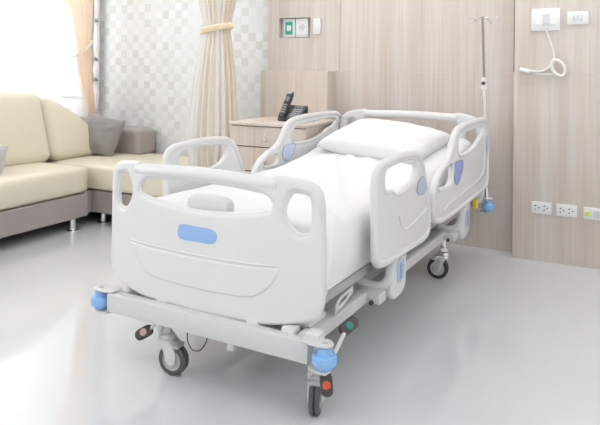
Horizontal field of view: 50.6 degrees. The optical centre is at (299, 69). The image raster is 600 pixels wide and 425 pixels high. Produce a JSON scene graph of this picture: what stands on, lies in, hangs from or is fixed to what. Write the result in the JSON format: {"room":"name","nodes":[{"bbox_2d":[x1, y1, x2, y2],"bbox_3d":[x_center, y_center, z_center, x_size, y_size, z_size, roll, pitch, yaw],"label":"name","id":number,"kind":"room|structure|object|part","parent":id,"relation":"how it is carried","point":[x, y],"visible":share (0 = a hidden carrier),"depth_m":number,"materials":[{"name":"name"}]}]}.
{"room":"hospital room","nodes":[
{"label":"hospital room","id":0,"kind":"room"},
{"bbox_2d":[79,0,99,121],"bbox_3d":[-3.493,-0.213,3.064,0.180,2.750,6.650,1,0,27],"label":"wall","id":1,"kind":"structure","parent":0,"point":[93,21],"depth_m":5.90,"materials":[{"name":"white paint"}]},
{"bbox_2d":[0,0,89,116],"bbox_3d":[-2.328,-0.480,5.019,0.128,1.790,1.588,1,0,33],"label":"window","id":2,"kind":"structure","parent":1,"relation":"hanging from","point":[39,43],"depth_m":5.31,"materials":[{"name":"white glass"}]},
{"bbox_2d":[62,0,95,118],"bbox_3d":[-1.991,-0.464,5.462,0.133,1.815,0.685,1,0,27],"label":"drape","id":3,"kind":"object","parent":1,"relation":"attached to","point":[82,10],"visible":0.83,"depth_m":5.66,"materials":[{"name":"beige fabric"}]},
{"bbox_2d":[92,0,99,109],"bbox_3d":[-1.892,-0.421,5.881,0.064,1.600,0.093,1,0,2],"label":"trim","id":4,"kind":"structure","parent":1,"relation":"attached to","point":[96,33],"depth_m":5.88,"materials":[{"name":"white paint"}]},
{"bbox_2d":[99,0,269,156],"bbox_3d":[-1.119,-0.187,5.666,2.060,2.750,0.150,1,0,27],"label":"wall","id":5,"kind":"structure","parent":0,"point":[148,49],"depth_m":5.63,"materials":[{"name":"paper"}]},
{"bbox_2d":[0,212,599,424],"bbox_3d":[-0.337,1.226,1.578,7.220,0.060,6.910,1,0,27],"label":"floor","id":6,"kind":"structure","parent":0,"point":[502,338],"depth_m":2.66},
{"bbox_2d":[0,91,188,238],"bbox_3d":[-2.044,0.669,4.046,1.475,1.018,3.530,1,0,27],"label":"sofa","id":7,"kind":"object","parent":6,"relation":"on","point":[51,175],"visible":0.68,"depth_m":4.73,"materials":[{"name":"beige leather"}]},
{"bbox_2d":[0,145,7,174],"bbox_3d":[-2.141,0.632,4.203,0.408,0.379,0.199,1,0,-34],"label":"throw cushion","id":8,"kind":"object","parent":7,"relation":"on","point":[3,148],"visible":0.92,"depth_m":4.29,"materials":[{"name":"grey fabric"}]},
{"bbox_2d":[0,91,49,166],"bbox_3d":[-2.342,0.447,4.506,0.323,0.581,1.223,1,0,27],"label":"cushion","id":9,"kind":"object","parent":7,"relation":"on","point":[24,115],"depth_m":4.77,"materials":[{"name":"beige leather"}]},
{"bbox_2d":[0,162,87,209],"bbox_3d":[-2.153,0.812,4.312,0.658,0.221,1.295,1,0,27],"label":"seat cushion","id":10,"kind":"object","parent":7,"relation":"on","point":[23,185],"depth_m":4.41,"materials":[{"name":"beige leather"}]},
{"bbox_3d":[-2.543,0.999,3.777,0.820,0.176,2.600,1,0,27],"label":"seat","id":11,"kind":"part","parent":7,"relation":"part of","materials":[{"name":"grey leather"}]},
{"bbox_2d":[38,96,94,160],"bbox_3d":[-1.952,0.477,5.298,0.314,0.522,0.607,1,0,27],"label":"cushion","id":12,"kind":"object","parent":7,"relation":"on","point":[66,134],"depth_m":5.10,"materials":[{"name":"beige leather"}]},
{"bbox_3d":[-1.669,1.137,4.648,0.086,0.090,0.085,1,0,27],"label":"leg","id":13,"kind":"part","parent":7,"relation":"part of","materials":[{"name":"silver metal"}]},
{"bbox_3d":[-1.956,1.007,4.994,0.750,0.171,0.120,1,0,27],"label":"seat","id":14,"kind":"part","parent":7,"relation":"part of","materials":[{"name":"grey leather"}]},
{"bbox_3d":[-1.520,1.139,4.904,0.086,0.090,0.085,1,0,27],"label":"leg","id":15,"kind":"part","parent":7,"relation":"part of","materials":[{"name":"silver metal"}]},
{"bbox_2d":[85,112,125,155],"bbox_3d":[-1.705,0.559,5.407,0.411,0.380,0.214,1,0,21],"label":"throw cushion","id":16,"kind":"object","parent":7,"relation":"on","point":[104,132],"visible":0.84,"depth_m":5.34,"materials":[{"name":"grey fabric"}]},
{"bbox_2d":[45,152,188,196],"bbox_3d":[-1.436,0.830,5.225,1.471,0.200,0.826,1,0,27],"label":"seat cushion","id":17,"kind":"object","parent":7,"relation":"on","point":[100,168],"depth_m":4.87,"materials":[{"name":"beige leather"}]},
{"bbox_3d":[-1.428,1.013,5.245,1.460,0.171,0.830,1,0,27],"label":"seat","id":18,"kind":"part","parent":7,"relation":"part of","materials":[{"name":"grey leather"}]},
{"bbox_3d":[-1.624,0.627,5.686,0.680,0.238,0.230,1,0,27],"label":"armrest","id":19,"kind":"part","parent":7,"relation":"part of","materials":[{"name":"grey leather"}]},
{"bbox_2d":[228,116,332,173],"bbox_3d":[-0.104,0.781,4.524,0.602,0.835,0.593,1,0,27],"label":"base cabinet","id":20,"kind":"object","parent":6,"relation":"on","point":[252,137],"visible":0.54,"depth_m":4.33,"materials":[{"name":"brown wood"}]},
{"bbox_3d":[-0.223,0.613,4.288,0.590,0.159,0.018,1,0,27],"label":"drawer","id":21,"kind":"part","parent":20,"relation":"part of","materials":[{"name":"brown wood"}]},
{"bbox_3d":[-0.221,0.458,4.288,0.590,0.135,0.018,1,0,27],"label":"drawer","id":22,"kind":"part","parent":20,"relation":"part of","materials":[{"name":"brown wood"}]},
{"bbox_2d":[278,105,307,121],"bbox_3d":[-0.048,0.309,4.453,0.183,0.111,0.132,1,0,37],"label":"desk telephone","id":23,"kind":"object","parent":20,"relation":"on","point":[294,110],"visible":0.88,"depth_m":4.43,"materials":[{"name":"black plastic"}]},
{"bbox_2d":[278,92,293,116],"bbox_3d":[-0.096,0.252,4.479,0.112,0.182,0.056,1,0,-35],"label":"telephone handset","id":24,"kind":"object","parent":23,"relation":"on","point":[289,97],"visible":1,"depth_m":4.46,"materials":[{"name":"black plastic"}]},
{"bbox_3d":[-0.021,0.296,4.431,0.108,0.084,0.098,1,0,37],"label":"plate","id":25,"kind":"part","parent":23,"relation":"part of","materials":[{"name":"grey plastic"}]},
{"bbox_2d":[91,109,494,415],"bbox_3d":[0.199,0.737,3.323,1.145,0.931,2.373,1,0,29],"label":"hospital bed","id":26,"kind":"object","parent":6,"relation":"on","point":[206,268],"visible":0.91,"depth_m":2.42,"materials":[{"name":"white plastic"}]},
{"bbox_3d":[-0.525,1.009,2.500,0.068,0.093,0.068,1,0,21],"label":"stem","id":27,"kind":"part","parent":26,"relation":"part of","materials":[{"name":"white plastic"}]},
{"bbox_3d":[-0.385,0.615,2.369,0.183,0.060,0.006,1,0,29],"label":"label plate","id":28,"kind":"part","parent":26,"relation":"part of","materials":[{"name":"blue plastic"}]},
{"bbox_3d":[-0.458,0.557,3.179,0.035,0.441,0.678,1,0,29],"label":"rail","id":29,"kind":"part","parent":26,"relation":"part of","materials":[{"name":"white plastic"}]},
{"bbox_3d":[-0.359,0.638,2.395,0.994,0.540,0.082,1,0,29],"label":"footboard","id":30,"kind":"part","parent":26,"relation":"part of","materials":[{"name":"white plastic"}]},
{"bbox_3d":[0.126,0.939,3.214,0.870,0.075,1.960,1,0,29],"label":"frame","id":31,"kind":"part","parent":26,"relation":"part of","materials":[{"name":"white paint"}]},
{"bbox_3d":[0.010,0.520,4.021,0.035,0.479,1.170,1,0,29],"label":"rail","id":32,"kind":"part","parent":26,"relation":"part of","materials":[{"name":"white plastic"}]},
{"bbox_2d":[156,138,471,294],"bbox_3d":[0.199,0.604,3.321,0.930,0.360,2.091,1,0,29],"label":"mattress","id":33,"kind":"object","parent":26,"relation":"on","point":[344,180],"visible":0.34,"depth_m":2.74,"materials":[{"name":"white fabric"}]},
{"bbox_2d":[317,118,449,163],"bbox_3d":[0.512,0.434,3.860,0.684,0.242,0.470,1,0,37],"label":"pillow","id":34,"kind":"object","parent":33,"relation":"on","point":[380,139],"visible":0.81,"depth_m":3.74,"materials":[{"name":"white fabric"}]},
{"bbox_3d":[0.116,0.964,2.167,0.021,0.076,0.165,1,0,32],"label":"pedal arm","id":35,"kind":"part","parent":26,"relation":"part of","materials":[{"name":"white plastic"}]},
{"bbox_3d":[0.301,0.827,2.647,0.202,0.189,0.035,1,0,20],"label":"swing arm","id":36,"kind":"part","parent":26,"relation":"part of","materials":[{"name":"white plastic"}]},
{"bbox_3d":[0.200,0.826,3.334,0.820,0.083,2.100,1,0,29],"label":"deck frame","id":37,"kind":"part","parent":26,"relation":"part of","materials":[{"name":"white paint"}]},
{"bbox_3d":[0.438,0.567,2.682,0.035,0.441,0.678,1,0,29],"label":"rail","id":38,"kind":"part","parent":26,"relation":"part of","materials":[{"name":"white plastic"}]},
{"bbox_3d":[0.729,0.575,4.245,1.011,0.596,0.067,1,0,29],"label":"headboard","id":39,"kind":"part","parent":26,"relation":"part of","materials":[{"name":"white plastic"}]},
{"bbox_3d":[0.832,1.024,3.661,0.068,0.093,0.068,1,0,23],"label":"stem","id":40,"kind":"part","parent":26,"relation":"part of","materials":[{"name":"silver metal"}]},
{"bbox_3d":[0.835,0.833,3.608,0.202,0.189,0.035,1,0,20],"label":"swing arm","id":41,"kind":"part","parent":26,"relation":"part of","materials":[{"name":"white plastic"}]},
{"bbox_3d":[0.906,0.530,3.524,0.035,0.479,1.170,1,0,29],"label":"rail","id":42,"kind":"part","parent":26,"relation":"part of","materials":[{"name":"white plastic"}]},
{"bbox_2d":[468,16,496,200],"bbox_3d":[1.155,0.246,4.032,0.155,1.164,0.155,1,0,7],"label":"pole","id":43,"kind":"object","parent":26,"relation":"on","point":[483,86],"visible":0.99,"depth_m":4.01,"materials":[{"name":"silver metal"}]},
{"bbox_3d":[1.165,-0.121,4.029,0.029,0.428,0.015,1,0,27],"label":"rod","id":44,"kind":"part","parent":43,"relation":"part of","materials":[{"name":"silver metal"}]},
{"bbox_2d":[268,0,599,268],"bbox_3d":[2.047,-0.153,3.929,5.160,2.750,0.301,1,0,27],"label":"wall","id":45,"kind":"structure","parent":0,"point":[404,55],"depth_m":4.28,"materials":[{"name":"brown wood"}]},
{"bbox_2d":[284,19,295,37],"bbox_3d":[-0.080,-0.327,5.040,0.102,0.148,0.043,1,0,27],"label":"outlet","id":46,"kind":"object","parent":45,"relation":"attached to","point":[289,24],"visible":1,"depth_m":5.02,"materials":[{"name":"white"}]},
{"bbox_2d":[260,71,334,118],"bbox_3d":[-0.029,0.606,4.898,0.578,1.188,0.130,1,0,27],"label":"headboard panel","id":47,"kind":"object","parent":45,"relation":"attached to","point":[314,90],"depth_m":4.82,"materials":[{"name":"brown wood"}]},
{"bbox_2d":[296,18,309,37],"bbox_3d":[0.020,-0.326,4.988,0.107,0.148,0.043,1,0,27],"label":"outlet","id":48,"kind":"object","parent":45,"relation":"attached to","point":[302,25],"visible":1,"depth_m":4.97,"materials":[{"name":"white plastic"}]},
{"bbox_2d":[313,18,320,33],"bbox_3d":[0.130,-0.334,4.880,0.058,0.120,0.026,1,0,27],"label":"switch","id":49,"kind":"object","parent":45,"relation":"attached to","point":[316,21],"visible":1,"depth_m":4.87,"materials":[{"name":"white plastic"}]},
{"bbox_2d":[531,201,550,214],"bbox_3d":[1.528,0.877,4.015,0.119,0.075,0.013,1,0,27],"label":"power outlet","id":50,"kind":"object","parent":45,"relation":"attached to","point":[536,207],"visible":1,"depth_m":4.01,"materials":[{"name":"white plastic"}]},
{"bbox_2d":[533,203,539,211],"bbox_3d":[1.503,0.876,4.024,0.042,0.048,0.002,1,0,27],"label":"socket","id":51,"kind":"object","parent":50,"relation":"attached to","point":[536,206],"depth_m":4.02,"materials":[{"name":"white plastic"}]},
{"bbox_2d":[542,204,548,212],"bbox_3d":[1.549,0.877,4.000,0.042,0.048,0.002,1,0,27],"label":"socket","id":52,"kind":"object","parent":50,"relation":"attached to","point":[545,207],"depth_m":4.00,"materials":[{"name":"white plastic"}]},
{"bbox_2d":[531,8,559,30],"bbox_3d":[1.550,-0.315,4.003,0.170,0.140,0.026,1,0,27],"label":"socket","id":53,"kind":"object","parent":45,"relation":"attached to","point":[550,17],"visible":1,"depth_m":4.00,"materials":[{"name":"white plastic"}]},
{"bbox_2d":[519,24,566,77],"bbox_3d":[1.533,-0.118,4.003,0.285,0.336,0.031,1,0,27],"label":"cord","id":54,"kind":"object","parent":53,"relation":"hanging from","point":[523,70],"visible":1,"depth_m":3.97,"materials":[{"name":"white plastic"}]},
{"bbox_3d":[1.525,-0.001,4.006,0.166,0.075,0.015,1,0,27],"label":"cord","id":55,"kind":"part","parent":54,"relation":"part of","materials":[{"name":"white plastic"}]},
{"bbox_3d":[1.568,-0.165,3.983,0.061,0.242,0.013,1,0,20],"label":"cord","id":56,"kind":"part","parent":54,"relation":"part of","materials":[{"name":"white plastic"}]},
{"bbox_2d":[556,204,576,217],"bbox_3d":[1.658,0.880,3.948,0.122,0.076,0.013,1,0,27],"label":"power outlet","id":57,"kind":"object","parent":45,"relation":"attached to","point":[564,210],"visible":1,"depth_m":3.94,"materials":[{"name":"white plastic"}]},
{"bbox_2d":[558,206,564,214],"bbox_3d":[1.633,0.880,3.957,0.042,0.048,0.002,1,0,27],"label":"socket","id":58,"kind":"object","parent":57,"relation":"attached to","point":[561,209],"depth_m":3.96,"materials":[{"name":"white plastic"}]},
{"bbox_2d":[567,207,573,214],"bbox_3d":[1.680,0.880,3.933,0.042,0.048,0.002,1,0,27],"label":"socket","id":59,"kind":"object","parent":57,"relation":"attached to","point":[570,210],"depth_m":3.93,"materials":[{"name":"white plastic"}]},
{"bbox_2d":[567,11,588,24],"bbox_3d":[1.720,-0.319,3.923,0.122,0.081,0.012,1,0,27],"label":"switch plate","id":60,"kind":"object","parent":45,"relation":"attached to","point":[574,17],"visible":1,"depth_m":3.92,"materials":[{"name":"white plastic"}]},
{"bbox_2d":[583,207,599,220],"bbox_3d":[1.812,0.885,3.869,0.151,0.074,0.012,1,0,27],"label":"outlet","id":61,"kind":"object","parent":45,"relation":"attached to","point":[589,213],"visible":1,"depth_m":3.88,"materials":[{"name":"white plastic"}]},
{"bbox_3d":[-0.307,-1.583,1.578,7.220,0.060,6.910,1,0,27],"label":"ceiling","id":62,"kind":"structure","parent":0,"visible":0},
{"bbox_3d":[1.344,-1.503,3.782,5.500,0.035,0.024,1,0,27],"label":"track","id":63,"kind":"object","parent":62,"relation":"attached to","visible":0},
{"bbox_2d":[186,0,238,167],"bbox_3d":[-0.644,-0.177,4.798,0.482,2.660,0.222,1,0,30],"label":"curtain","id":64,"kind":"object","parent":63,"relation":"hanging from","point":[213,103],"visible":0.77,"depth_m":4.72,"materials":[{"name":"beige fabric"}]}
]}

